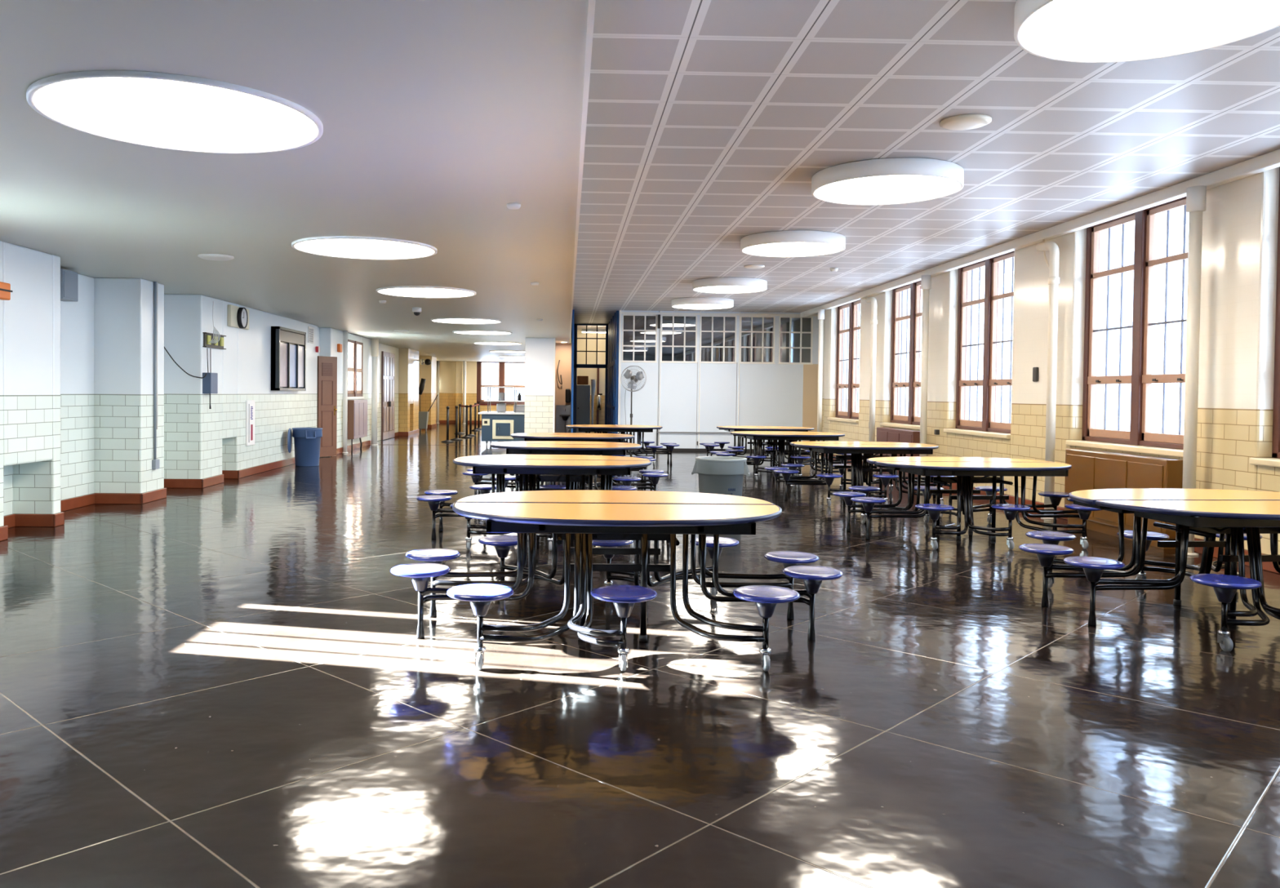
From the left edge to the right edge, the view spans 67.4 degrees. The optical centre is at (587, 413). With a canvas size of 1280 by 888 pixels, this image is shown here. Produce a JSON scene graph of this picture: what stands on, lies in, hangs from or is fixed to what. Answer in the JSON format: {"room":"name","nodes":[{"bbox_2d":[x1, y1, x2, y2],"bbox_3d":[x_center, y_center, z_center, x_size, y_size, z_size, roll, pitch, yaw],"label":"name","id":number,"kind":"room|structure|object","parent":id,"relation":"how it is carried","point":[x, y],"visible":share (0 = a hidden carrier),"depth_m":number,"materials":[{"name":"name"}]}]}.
{"room":"eatery","nodes":[
{"label":"eatery","id":0,"kind":"room"},
{"bbox_2d":[0,240,399,526],"bbox_3d":[-6.314,-0.313,12.911,1.940,2.760,34.300,1,1,-1],"label":"wall","id":1,"kind":"structure","parent":0,"point":[77,378],"depth_m":11.70,"materials":[{"name":"white paint"}]},
{"bbox_2d":[0,281,13,300],"bbox_3d":[-5.338,-1.312,8.693,0.085,0.535,0.250,1,1,-1],"label":"fire alarm strobe","id":2,"kind":"object","parent":1,"relation":"attached to","point":[5,288],"visible":1,"depth_m":8.73,"materials":[{"name":"orange plastic"}]},
{"bbox_2d":[60,269,78,302],"bbox_3d":[-5.896,-1.446,10.764,0.178,0.330,0.340,1,1,-1],"label":"junction box","id":3,"kind":"object","parent":1,"relation":"attached to","point":[68,279],"visible":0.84,"depth_m":10.73,"materials":[{"name":"grey metal"}]},
{"bbox_2d":[151,281,159,469],"bbox_3d":[-5.438,-0.482,12.056,0.050,2.355,0.120,1,1,-1],"label":"conduit","id":4,"kind":"object","parent":1,"relation":"attached to","point":[155,463],"visible":1,"depth_m":12.04,"materials":[{"name":"grey metal"}]},
{"bbox_2d":[202,348,217,408],"bbox_3d":[-5.441,-0.510,13.801,0.120,0.878,0.270,1,1,-1],"label":"control box","id":5,"kind":"object","parent":1,"relation":"attached to","point":[210,382],"visible":1,"depth_m":13.70,"materials":[{"name":"grey metal"}]},
{"bbox_2d":[202,301,226,349],"bbox_3d":[-5.448,-1.307,14.059,0.102,0.686,0.800,1,1,-1],"label":"panel","id":6,"kind":"object","parent":1,"relation":"attached to","point":[211,340],"visible":1,"depth_m":13.96,"materials":[{"name":"grey metal"}]},
{"bbox_2d":[227,304,248,329],"bbox_3d":[-5.456,-1.514,15.054,0.125,0.335,0.840,1,1,-1],"label":"wall clock","id":7,"kind":"object","parent":1,"relation":"attached to","point":[237,317],"visible":1,"depth_m":14.90,"materials":[{"name":"beige plastic"}]},
{"bbox_2d":[0,420,481,541],"bbox_3d":[-3.885,0.889,19.244,4.900,0.130,46.800,1,1,-1],"label":"baseboard","id":8,"kind":"structure","parent":1,"relation":"attached to","point":[57,519],"depth_m":11.69,"materials":[{"name":"tile"}]},
{"bbox_2d":[245,400,254,445],"bbox_3d":[-5.534,0.144,15.710,0.032,0.740,0.380,1,1,-1],"label":"sign","id":9,"kind":"object","parent":1,"relation":"attached to","point":[250,404],"visible":1,"depth_m":15.66,"materials":[{"name":"white"}]},
{"bbox_2d":[271,326,306,391],"bbox_3d":[-5.507,-0.995,17.666,0.150,1.130,1.720,1,1,-1],"label":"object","id":10,"kind":"object","parent":1,"relation":"attached to","point":[288,346],"visible":1,"depth_m":17.41,"materials":[{"name":"black metal"}]},
{"bbox_2d":[280,342,287,386],"bbox_3d":[-5.466,-0.878,17.149,0.030,0.780,0.500,1,1,-1],"label":"poster","id":11,"kind":"object","parent":10,"relation":"attached to","point":[283,346],"depth_m":17.17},
{"bbox_2d":[289,344,296,386],"bbox_3d":[-5.479,-0.890,17.709,0.030,0.780,0.500,1,1,-1],"label":"poster","id":12,"kind":"object","parent":10,"relation":"attached to","point":[292,347],"depth_m":17.78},
{"bbox_2d":[297,346,303,386],"bbox_3d":[-5.491,-0.903,18.269,0.030,0.780,0.500,1,1,-1],"label":"poster","id":13,"kind":"object","parent":10,"relation":"attached to","point":[300,348],"depth_m":18.28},
{"bbox_2d":[307,326,314,343],"bbox_3d":[-5.604,-1.599,19.401,0.020,0.320,0.400,1,1,-1],"label":"air vent","id":14,"kind":"object","parent":1,"relation":"in","point":[310,330],"visible":1,"depth_m":19.35,"materials":[{"name":"white metal"}]},
{"bbox_2d":[316,355,337,457],"bbox_3d":[-5.491,-0.156,20.254,0.090,2.120,0.550,1,1,28],"label":"door","id":15,"kind":"structure","parent":1,"relation":"in","point":[326,416],"depth_m":20.25,"materials":[{"name":"brown wood"}]},
{"bbox_2d":[342,330,347,453],"bbox_3d":[-5.463,-0.495,21.580,0.140,2.759,0.138,1,1,-1],"label":"pipe","id":16,"kind":"object","parent":1,"relation":"attached to","point":[344,332],"visible":1,"depth_m":21.54,"materials":[{"name":"white metal"}]},
{"bbox_2d":[347,339,364,399],"bbox_3d":[-5.602,-1.052,22.915,0.130,1.390,1.800,1,1,-1],"label":"window","id":17,"kind":"structure","parent":1,"relation":"in","point":[356,375],"depth_m":22.86,"materials":[{"name":"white glass"}]},
{"bbox_2d":[381,351,395,439],"bbox_3d":[-5.838,-0.540,28.164,0.100,2.530,1.840,1,1,-1],"label":"door","id":18,"kind":"structure","parent":1,"relation":"in","point":[388,359],"depth_m":27.92,"materials":[{"name":"white"}]},
{"bbox_2d":[0,0,588,362],"bbox_3d":[-3.970,-2.258,19.222,7.265,0.900,47.300,1,1,-1],"label":"ceiling","id":19,"kind":"structure","parent":0,"point":[436,117],"depth_m":5.72,"materials":[{"name":"white paint"}]},
{"bbox_2d":[26,70,323,154],"bbox_3d":[-1.990,-1.455,4.706,1.330,0.022,1.330,1,1,-1],"label":"recessed light","id":20,"kind":"object","parent":19,"relation":"in","point":[161,110],"visible":1,"depth_m":4.60,"materials":[{"name":"white plastic"}]},
{"bbox_2d":[197,253,234,261],"bbox_3d":[-3.748,-1.578,9.658,0.340,0.032,0.340,1,1,-1],"label":"ceiling speaker","id":21,"kind":"object","parent":19,"relation":"attached to","point":[219,257],"visible":1,"depth_m":9.56,"materials":[{"name":"white paint"}]},
{"bbox_2d":[291,235,437,259],"bbox_3d":[-2.083,-1.550,8.984,1.330,0.022,1.330,1,1,-1],"label":"recessed light","id":22,"kind":"object","parent":19,"relation":"in","point":[340,246],"visible":1,"depth_m":8.91,"materials":[{"name":"white plastic"}]},
{"bbox_2d":[376,286,475,297],"bbox_3d":[-2.169,-1.637,12.892,1.330,0.022,1.330,1,1,-1],"label":"recessed light","id":23,"kind":"object","parent":19,"relation":"in","point":[405,291],"visible":1,"depth_m":12.84,"materials":[{"name":"white plastic"}]},
{"bbox_2d":[431,317,502,324],"bbox_3d":[-2.281,-1.752,18.040,1.330,0.022,1.330,1,1,-1],"label":"recessed light","id":24,"kind":"object","parent":19,"relation":"in","point":[445,320],"visible":1,"depth_m":17.99,"materials":[{"name":"white plastic"}]},
{"bbox_2d":[432,319,499,323],"bbox_3d":[-2.281,-1.756,18.040,1.274,0.008,1.274,1,1,-1],"label":"diffuser","id":25,"kind":"object","parent":24,"relation":"attached to","point":[443,321],"depth_m":18.05,"materials":[{"name":"beige plastic"}]},
{"bbox_2d":[453,330,512,334],"bbox_3d":[-2.358,-1.831,21.538,1.330,0.022,1.330,1,1,-1],"label":"recessed light","id":26,"kind":"object","parent":19,"relation":"in","point":[467,332],"visible":1,"depth_m":21.49,"materials":[{"name":"white plastic"}]},
{"bbox_2d":[473,342,522,345],"bbox_3d":[-2.461,-1.936,26.276,1.330,0.022,1.330,1,1,-1],"label":"recessed light","id":27,"kind":"object","parent":19,"relation":"in","point":[477,343],"visible":1,"depth_m":26.20,"materials":[{"name":"white plastic"}]},
{"bbox_2d":[569,0,595,338],"bbox_3d":[-0.125,-1.564,9.667,0.024,0.042,27.800,1,1,-1],"label":"trim","id":28,"kind":"structure","parent":19,"relation":"attached to","point":[591,6],"depth_m":4.53,"materials":[{"name":"white paint"}]},
{"bbox_2d":[398,348,436,431],"bbox_3d":[-6.785,-0.835,36.301,2.020,2.760,12.500,1,1,-1],"label":"wall","id":29,"kind":"structure","parent":0,"point":[411,372],"depth_m":31.26,"materials":[{"name":"beige paint"}]},
{"bbox_2d":[435,360,514,423],"bbox_3d":[-4.383,-0.949,42.629,7.100,2.760,0.550,1,1,-1],"label":"wall","id":30,"kind":"structure","parent":0,"point":[451,373],"depth_m":42.56,"materials":[{"name":"beige paint"}]},
{"bbox_2d":[476,361,524,404],"bbox_3d":[-3.789,-1.378,42.637,2.340,1.890,0.220,1,1,-1],"label":"window","id":31,"kind":"structure","parent":30,"relation":"in","point":[501,364],"depth_m":42.62,"materials":[{"name":"brown wood"}]},
{"bbox_2d":[524,337,553,432],"bbox_3d":[-1.194,-0.502,23.949,0.720,2.760,0.750,1,1,-1],"label":"wall column","id":32,"kind":"structure","parent":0,"point":[539,352],"depth_m":23.57,"materials":[{"name":"paint"}]},
{"bbox_2d":[552,337,555,432],"bbox_3d":[-0.821,-0.490,23.588,0.040,2.760,0.050,1,1,-1],"label":"trim","id":33,"kind":"structure","parent":32,"relation":"attached to","point":[553,418],"depth_m":23.56,"materials":[{"name":"white paint"}]},
{"bbox_2d":[555,342,571,432],"bbox_3d":[-0.656,-0.543,26.086,0.450,2.760,0.200,1,1,-1],"label":"wall","id":34,"kind":"structure","parent":0,"point":[563,350],"depth_m":25.97,"materials":[{"name":"beige"}]},
{"bbox_2d":[555,404,570,432],"bbox_3d":[-0.653,0.278,25.814,0.400,1.030,0.340,1,1,-1],"label":"sink","id":35,"kind":"object","parent":34,"relation":"attached to","point":[562,411],"visible":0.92,"depth_m":25.95,"materials":[{"name":"silver metal"}]},
{"bbox_2d":[569,329,605,433],"bbox_3d":[0.523,-0.992,31.105,2.400,3.460,0.200,1,1,-1],"label":"wall","id":36,"kind":"structure","parent":0,"point":[591,373],"depth_m":30.98,"materials":[{"name":"yellow paint"}]},
{"bbox_2d":[595,368,599,433],"bbox_3d":[0.335,-0.411,30.963,0.070,2.300,0.100,1,1,-1],"label":"trim","id":37,"kind":"structure","parent":36,"relation":"attached to","point":[597,369],"depth_m":30.90,"materials":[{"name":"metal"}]},
{"bbox_2d":[570,310,618,433],"bbox_3d":[0.143,-0.885,26.071,1.180,3.460,4.950,1,1,-1],"label":"wall","id":38,"kind":"structure","parent":0,"point":[611,371],"depth_m":26.21,"materials":[{"name":"blue paint"}]},
{"bbox_2d":[577,325,605,364],"bbox_3d":[0.127,-2.053,28.471,0.930,1.150,0.060,1,1,-1],"label":"window","id":39,"kind":"structure","parent":38,"relation":"in","point":[586,338],"depth_m":28.44,"materials":[{"name":"black metal"}]},
{"bbox_2d":[0,422,1279,887],"bbox_3d":[-0.439,1.088,19.374,14.400,0.200,47.300,1,1,-1],"label":"floor","id":40,"kind":"structure","parent":0,"point":[231,683],"depth_m":4.27,"materials":[{"name":"tile"}]},
{"bbox_2d":[287,427,322,466],"bbox_3d":[-5.306,0.614,17.873,0.699,0.710,0.615,0,1,-29],"label":"trash can","id":41,"kind":"object","parent":40,"relation":"on","point":[307,441],"visible":1,"depth_m":17.70,"materials":[{"name":"blue plastic"}]},
{"bbox_2d":[347,400,367,451],"bbox_3d":[-5.524,0.260,23.040,0.158,1.195,1.512,1,1,-1],"label":"radiator cover","id":42,"kind":"object","parent":40,"relation":"on","point":[357,409],"visible":1,"depth_m":22.59,"materials":[{"name":"grey metal"}]},
{"bbox_2d":[370,338,378,445],"bbox_3d":[-5.535,-0.569,24.878,0.200,2.759,0.197,1,1,-1],"label":"pipe","id":43,"kind":"object","parent":40,"relation":"on","point":[374,342],"visible":1,"depth_m":24.82,"materials":[{"name":"white metal"}]},
{"bbox_2d":[418,377,437,431],"bbox_3d":[-5.566,-0.313,33.488,0.683,1.868,0.398,1,1,-1],"label":"cart","id":44,"kind":"object","parent":40,"relation":"on","point":[423,415],"visible":0.95,"depth_m":33.36,"materials":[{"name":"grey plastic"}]},
{"bbox_2d":[418,411,429,429],"bbox_3d":[-5.744,0.219,33.496,0.339,0.600,0.398,1,1,-1],"label":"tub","id":45,"kind":"object","parent":44,"relation":"in","point":[423,415],"depth_m":33.32,"materials":[{"name":"grey plastic"}]},
{"bbox_2d":[435,360,439,423],"bbox_3d":[-6.629,-0.968,42.404,0.160,2.759,0.158,1,1,-1],"label":"pipe","id":46,"kind":"object","parent":40,"relation":"on","point":[437,362],"visible":0.95,"depth_m":42.35,"materials":[{"name":"beige metal"}]},
{"bbox_2d":[440,406,453,442],"bbox_3d":[-3.917,0.285,26.834,0.360,1.000,0.360,1,1,-1],"label":"post","id":47,"kind":"object","parent":40,"relation":"on","point":[447,440],"visible":1,"depth_m":26.80,"materials":[{"name":"black metal"}]},
{"bbox_2d":[450,405,462,439],"bbox_3d":[-3.833,0.260,28.036,0.360,1.000,0.360,1,1,-1],"label":"post","id":48,"kind":"object","parent":40,"relation":"on","point":[456,406],"visible":1,"depth_m":28.01,"materials":[{"name":"black metal"}]},
{"bbox_2d":[462,360,466,423],"bbox_3d":[-5.425,-0.951,42.231,0.180,2.759,0.177,1,1,-1],"label":"pipe","id":49,"kind":"object","parent":40,"relation":"on","point":[464,362],"visible":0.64,"depth_m":42.18,"materials":[{"name":"white metal"}]},
{"bbox_2d":[461,404,471,438],"bbox_3d":[-3.714,0.230,29.438,0.360,1.000,0.360,1,1,-1],"label":"post","id":50,"kind":"object","parent":40,"relation":"on","point":[466,436],"visible":1,"depth_m":29.41,"materials":[{"name":"black metal"}]},
{"bbox_2d":[467,404,475,435],"bbox_3d":[-3.752,0.201,30.738,0.360,1.000,0.360,1,1,-1],"label":"post","id":51,"kind":"object","parent":40,"relation":"on","point":[470,406],"visible":0.95,"depth_m":30.71,"materials":[{"name":"black plastic"}]},
{"bbox_2d":[478,411,524,446],"bbox_3d":[-2.046,0.394,25.427,1.580,0.884,1.620,1,1,-1],"label":"counter","id":52,"kind":"object","parent":40,"relation":"on","point":[496,426],"depth_m":24.66,"materials":[{"name":"blue laminate"}]},
{"bbox_2d":[496,403,506,412],"bbox_3d":[-2.286,-0.172,25.459,0.250,0.230,0.200,1,1,-1],"label":"dispenser","id":53,"kind":"object","parent":52,"relation":"on","point":[500,407],"visible":1,"depth_m":25.36,"materials":[{"name":"silver metal"}]},
{"bbox_2d":[478,411,524,414],"bbox_3d":[-2.042,-0.026,25.417,1.580,0.045,1.620,1,1,-1],"label":"countertop","id":54,"kind":"structure","parent":52,"relation":"on","point":[482,412],"depth_m":24.61,"materials":[{"name":"white"}]},
{"bbox_2d":[484,386,524,412],"bbox_3d":[-2.048,-0.383,25.394,1.320,0.670,0.930,1,1,-1],"label":"sneeze guard","id":55,"kind":"object","parent":52,"relation":"on","point":[514,388],"visible":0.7,"depth_m":25.04,"materials":[{"name":"silver metal"}]},
{"bbox_2d":[416,454,670,551],"bbox_3d":[-0.348,0.829,9.466,2.602,0.757,2.082,1,1,-1],"label":"table","id":56,"kind":"object","parent":40,"relation":"on","point":[575,468],"visible":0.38,"depth_m":9.15,"materials":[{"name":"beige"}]},
{"bbox_2d":[462,440,668,495],"bbox_3d":[-0.280,0.767,12.317,2.602,0.757,2.082,1,1,-1],"label":"table","id":57,"kind":"object","parent":40,"relation":"on","point":[522,447],"visible":0.44,"depth_m":11.89,"materials":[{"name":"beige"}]},
{"bbox_2d":[510,432,656,484],"bbox_3d":[-0.240,0.706,15.068,2.602,0.757,2.082,1,1,-1],"label":"table","id":58,"kind":"object","parent":40,"relation":"on","point":[569,437],"visible":0.22,"depth_m":14.60,"materials":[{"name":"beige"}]},
{"bbox_2d":[576,385,590,432],"bbox_3d":[-0.139,-0.072,29.430,0.420,1.640,0.760,1,1,-1],"label":"refrigerator","id":59,"kind":"object","parent":40,"relation":"on","point":[583,392],"visible":0.61,"depth_m":29.07,"materials":[{"name":"grey metal"}]},
{"bbox_2d":[577,376,588,384],"bbox_3d":[-0.147,-1.030,29.313,0.340,0.258,0.350,1,1,-1],"label":"cardboard box","id":60,"kind":"object","parent":59,"relation":"on","point":[580,380],"visible":0.98,"depth_m":29.14,"materials":[{"name":"brown cardboard"}]},
{"bbox_2d":[591,379,595,424],"bbox_3d":[0.177,-0.290,29.293,0.157,1.530,0.157,1,1,-1],"label":"plastic bag","id":61,"kind":"object","parent":59,"relation":"hanging from","point":[593,381],"visible":0.85,"depth_m":29.25,"materials":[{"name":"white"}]},
{"bbox_2d":[390,489,843,671],"bbox_3d":[0.168,0.916,5.777,2.602,0.757,2.082,1,1,-1],"label":"table","id":62,"kind":"object","parent":40,"relation":"on","point":[609,520],"visible":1,"depth_m":5.44,"materials":[{"name":"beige laminate"}]},
{"bbox_2d":[565,424,679,466],"bbox_3d":[0.537,0.620,19.335,2.602,0.757,2.082,1,1,-1],"label":"table","id":63,"kind":"object","parent":40,"relation":"on","point":[622,428],"visible":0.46,"depth_m":18.97,"materials":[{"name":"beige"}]},
{"bbox_2d":[620,365,646,453],"bbox_3d":[1.091,-0.116,22.933,0.609,2.081,0.500,1,1,-1],"label":"pedestal fan","id":64,"kind":"object","parent":40,"relation":"on","point":[633,379],"visible":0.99,"depth_m":22.84,"materials":[{"name":"grey metal"}]},
{"bbox_2d":[620,365,646,391],"bbox_3d":[1.100,-0.845,22.854,0.632,0.632,0.190,1,-7,17],"label":"grille","id":65,"kind":"object","parent":64,"relation":"attached to","point":[633,379],"depth_m":22.83,"materials":[{"name":"silver metal"}]},
{"bbox_2d":[691,456,750,496],"bbox_3d":[1.469,0.843,10.556,0.566,0.720,0.574,0,2,-33],"label":"trash can","id":66,"kind":"object","parent":40,"relation":"on","point":[723,475],"visible":0.66,"depth_m":10.34,"materials":[{"name":"grey plastic"}]},
{"bbox_2d":[699,426,824,468],"bbox_3d":[3.614,0.649,19.503,2.602,0.757,2.082,1,1,-1],"label":"table","id":67,"kind":"object","parent":40,"relation":"on","point":[708,446],"visible":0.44,"depth_m":19.20,"materials":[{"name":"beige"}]},
{"bbox_2d":[710,431,862,480],"bbox_3d":[3.475,0.710,16.700,2.602,0.757,2.082,1,1,-3],"label":"table","id":68,"kind":"object","parent":40,"relation":"on","point":[780,436],"visible":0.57,"depth_m":16.34,"materials":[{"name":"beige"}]},
{"bbox_2d":[817,309,825,458],"bbox_3d":[5.233,-0.672,21.510,0.174,3.345,0.174,1,1,-1],"label":"pipe","id":69,"kind":"object","parent":40,"relation":"on","point":[820,312],"visible":0.68,"depth_m":21.46,"materials":[{"name":"white metal"}]},
{"bbox_2d":[764,440,955,506],"bbox_3d":[3.783,0.791,13.157,2.602,0.757,2.082,1,1,-3],"label":"table","id":70,"kind":"object","parent":40,"relation":"on","point":[860,471],"visible":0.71,"depth_m":12.85,"materials":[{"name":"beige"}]},
{"bbox_2d":[866,297,877,472],"bbox_3d":[5.311,-0.565,17.947,0.174,3.291,0.443,1,1,-1],"label":"pipe","id":71,"kind":"object","parent":40,"relation":"on","point":[873,322],"visible":0.84,"depth_m":17.77,"materials":[{"name":"white metal"}]},
{"bbox_2d":[875,426,919,483],"bbox_3d":[5.370,0.688,16.516,0.200,0.850,1.850,1,1,-1],"label":"radiator cover","id":72,"kind":"object","parent":40,"relation":"on","point":[883,434],"visible":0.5,"depth_m":16.29,"materials":[{"name":"brown metal"}]},
{"bbox_2d":[919,275,931,479],"bbox_3d":[5.370,-0.532,15.253,0.174,3.345,0.174,1,1,-1],"label":"pipe","id":73,"kind":"object","parent":40,"relation":"on","point":[926,280],"visible":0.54,"depth_m":15.21,"materials":[{"name":"beige metal"}]},
{"bbox_2d":[832,456,1102,550],"bbox_3d":[3.876,0.867,9.809,2.602,0.757,2.082,0,1,-5],"label":"table","id":74,"kind":"object","parent":40,"relation":"on","point":[965,468],"visible":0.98,"depth_m":9.46,"materials":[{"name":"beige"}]},
{"bbox_2d":[1035,241,1059,519],"bbox_3d":[5.455,-0.419,11.380,0.174,3.291,0.443,1,1,-1],"label":"pipe","id":75,"kind":"object","parent":40,"relation":"on","point":[1054,278],"visible":0.84,"depth_m":11.21,"materials":[{"name":"white metal"}]},
{"bbox_2d":[1064,448,1182,549],"bbox_3d":[5.514,0.835,9.924,0.200,0.850,1.840,1,1,-1],"label":"radiator cover","id":76,"kind":"object","parent":40,"relation":"on","point":[1091,469],"visible":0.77,"depth_m":9.82,"materials":[{"name":"brown wood"}]},
{"bbox_2d":[1018,488,1279,651],"bbox_3d":[4.262,0.947,6.337,2.602,0.757,2.082,0,1,-5],"label":"table","id":77,"kind":"object","parent":40,"relation":"on","point":[1236,517],"visible":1,"depth_m":6.07,"materials":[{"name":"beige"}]},
{"bbox_2d":[1182,185,1206,555],"bbox_3d":[5.513,-0.386,8.726,0.174,3.345,0.174,1,1,-1],"label":"pipe","id":78,"kind":"object","parent":40,"relation":"on","point":[1196,196],"visible":0.77,"depth_m":8.69,"materials":[{"name":"beige metal"}]},
{"bbox_2d":[622,319,789,362],"bbox_3d":[3.167,-0.864,26.613,4.910,3.460,0.100,1,1,-1],"label":"wall","id":79,"kind":"structure","parent":0,"point":[678,337],"depth_m":26.54,"materials":[{"name":"glass"}]},
{"bbox_2d":[617,310,818,449],"bbox_3d":[3.251,-0.834,23.698,4.970,3.390,0.092,1,1,-1],"label":"wall","id":80,"kind":"structure","parent":0,"point":[771,394],"depth_m":23.67,"materials":[{"name":"white paint"}]},
{"bbox_2d":[625,448,777,452],"bbox_3d":[3.233,0.896,23.732,4.970,0.070,0.100,1,1,-1],"label":"baseboard","id":81,"kind":"structure","parent":80,"relation":"attached to","point":[674,449],"depth_m":23.67,"materials":[{"name":"black"}]},
{"bbox_2d":[622,314,813,363],"bbox_3d":[3.212,-1.849,23.668,4.724,1.174,0.065,1,1,-1],"label":"window","id":82,"kind":"structure","parent":80,"relation":"in","point":[762,331],"depth_m":23.64,"materials":[{"name":"clear glass"}]},
{"bbox_2d":[617,310,817,448],"bbox_3d":[3.252,-0.798,23.645,4.970,3.460,0.040,1,1,-1],"label":"trim","id":83,"kind":"structure","parent":80,"relation":"attached to","point":[700,313],"depth_m":23.61,"materials":[{"name":"white paint"}]},
{"bbox_2d":[573,0,1279,329],"bbox_3d":[3.360,-2.402,13.476,7.135,0.200,35.500,1,1,-1],"label":"ceiling","id":84,"kind":"structure","parent":0,"point":[710,124],"depth_m":7.41,"materials":[{"name":"white tile"}]},
{"bbox_2d":[581,328,605,333],"bbox_3d":[0.317,-2.592,29.864,1.000,0.130,0.120,1,1,-1],"label":"tube light","id":85,"kind":"object","parent":84,"relation":"attached to","point":[583,331],"visible":0.57,"depth_m":29.80,"materials":[{"name":"white glass"}]},
{"bbox_2d":[671,297,733,309],"bbox_3d":[2.497,-2.397,20.771,1.340,0.148,1.340,1,1,-1],"label":"drum ceiling light","id":86,"kind":"object","parent":84,"relation":"attached to","point":[689,303],"visible":1,"depth_m":20.35,"materials":[{"name":"white plastic"}]},
{"bbox_2d":[672,304,732,309],"bbox_3d":[2.496,-2.341,20.772,1.282,0.013,1.282,1,1,-1],"label":"diffuser","id":87,"kind":"object","parent":86,"relation":"attached to","point":[677,306],"depth_m":20.83,"materials":[{"name":"beige plastic"}]},
{"bbox_2d":[692,277,767,293],"bbox_3d":[2.572,-2.320,17.323,1.340,0.148,1.340,1,1,-1],"label":"drum ceiling light","id":88,"kind":"object","parent":84,"relation":"attached to","point":[715,285],"visible":1,"depth_m":16.92,"materials":[{"name":"white plastic"}]},
{"bbox_2d":[693,285,764,293],"bbox_3d":[2.571,-2.264,17.324,1.282,0.013,1.282,1,1,-1],"label":"diffuser","id":89,"kind":"object","parent":88,"relation":"attached to","point":[704,289],"depth_m":17.31,"materials":[{"name":"beige plastic"}]},
{"bbox_2d":[740,230,845,257],"bbox_3d":[2.677,-2.212,12.495,1.340,0.148,1.340,1,1,-1],"label":"drum ceiling light","id":90,"kind":"object","parent":84,"relation":"attached to","point":[790,243],"visible":1,"depth_m":12.14,"materials":[{"name":"white plastic"}]},
{"bbox_2d":[742,242,843,256],"bbox_3d":[2.677,-2.157,12.496,1.282,0.013,1.282,1,1,-1],"label":"diffuser","id":91,"kind":"object","parent":90,"relation":"attached to","point":[758,249],"depth_m":12.46,"materials":[{"name":"beige plastic"}]},
{"bbox_2d":[811,157,964,205],"bbox_3d":[2.757,-2.130,8.837,1.340,0.148,1.340,1,1,-1],"label":"drum ceiling light","id":92,"kind":"object","parent":84,"relation":"attached to","point":[897,180],"visible":1,"depth_m":8.54,"materials":[{"name":"white plastic"}]},
{"bbox_2d":[814,175,959,204],"bbox_3d":[2.757,-2.075,8.838,1.282,0.013,1.282,1,1,-1],"label":"diffuser","id":93,"kind":"object","parent":92,"relation":"attached to","point":[839,189],"depth_m":8.78,"materials":[{"name":"beige plastic"}]},
{"bbox_2d":[939,114,991,130],"bbox_3d":[2.796,-2.151,7.077,0.360,0.032,0.360,1,1,-1],"label":"ceiling speaker","id":94,"kind":"object","parent":84,"relation":"attached to","point":[964,122],"visible":1,"depth_m":7.01,"materials":[{"name":"beige paint"}]},
{"bbox_2d":[1013,0,1279,62],"bbox_3d":[2.847,-2.039,4.739,1.340,0.148,1.340,1,1,-1],"label":"drum ceiling light","id":95,"kind":"object","parent":84,"relation":"attached to","point":[1077,31],"visible":1,"depth_m":4.89,"materials":[{"name":"white plastic"}]},
{"bbox_2d":[791,167,1279,555],"bbox_3d":[5.940,-0.549,13.674,0.730,3.460,35.300,1,1,-1],"label":"wall","id":96,"kind":"structure","parent":0,"point":[1240,218],"depth_m":11.12,"materials":[{"name":"beige paint"}]},
{"bbox_2d":[826,299,860,422],"bbox_3d":[5.536,-1.124,20.256,0.300,2.570,2.140,1,1,-1],"label":"window","id":97,"kind":"structure","parent":96,"relation":"in","point":[851,415],"depth_m":20.27,"materials":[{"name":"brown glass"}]},
{"bbox_2d":[880,280,922,429],"bbox_3d":[5.614,-1.043,16.657,0.300,2.570,2.140,1,1,-1],"label":"window","id":98,"kind":"structure","parent":96,"relation":"in","point":[912,421],"depth_m":16.74,"materials":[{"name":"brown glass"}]},
{"bbox_2d":[943,250,1014,439],"bbox_3d":[5.679,-0.977,13.679,0.300,2.570,2.140,1,1,-1],"label":"window","id":99,"kind":"structure","parent":96,"relation":"in","point":[988,427],"depth_m":13.65,"materials":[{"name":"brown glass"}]},
{"bbox_2d":[800,149,1279,317],"bbox_3d":[5.621,-2.140,9.830,0.110,0.115,27.700,1,1,-1],"label":"trim","id":100,"kind":"structure","parent":96,"relation":"attached to","point":[1269,161],"depth_m":10.50,"materials":[{"name":"white paint"}]},
{"bbox_2d":[824,453,1279,573],"bbox_3d":[5.646,1.218,8.955,0.030,0.130,25.800,1,1,-1],"label":"baseboard","id":101,"kind":"structure","parent":96,"relation":"attached to","point":[1267,566],"depth_m":11.28,"materials":[{"name":"ceramic"}]},
{"bbox_2d":[1066,196,1187,457],"bbox_3d":[5.759,-0.896,10.061,0.300,2.570,2.140,1,1,-1],"label":"window","id":102,"kind":"structure","parent":96,"relation":"in","point":[1140,439],"depth_m":10.04,"materials":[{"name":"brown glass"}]},
{"bbox_2d":[1249,166,1279,467],"bbox_3d":[5.824,-0.829,7.062,0.300,2.570,2.140,1,1,-1],"label":"window","id":103,"kind":"structure","parent":96,"relation":"in","point":[1274,461],"depth_m":8.08,"materials":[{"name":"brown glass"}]},
{"label":"outside","id":104,"kind":"structure","parent":0,"visible":0},
{"bbox_2d":[1106,238,1134,431],"bbox_3d":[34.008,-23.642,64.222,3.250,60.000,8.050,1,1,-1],"label":"window pane","id":105,"kind":"object","parent":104,"point":[1114,300],"visible":0.13,"depth_m":60.64,"materials":[{"name":"glass"}]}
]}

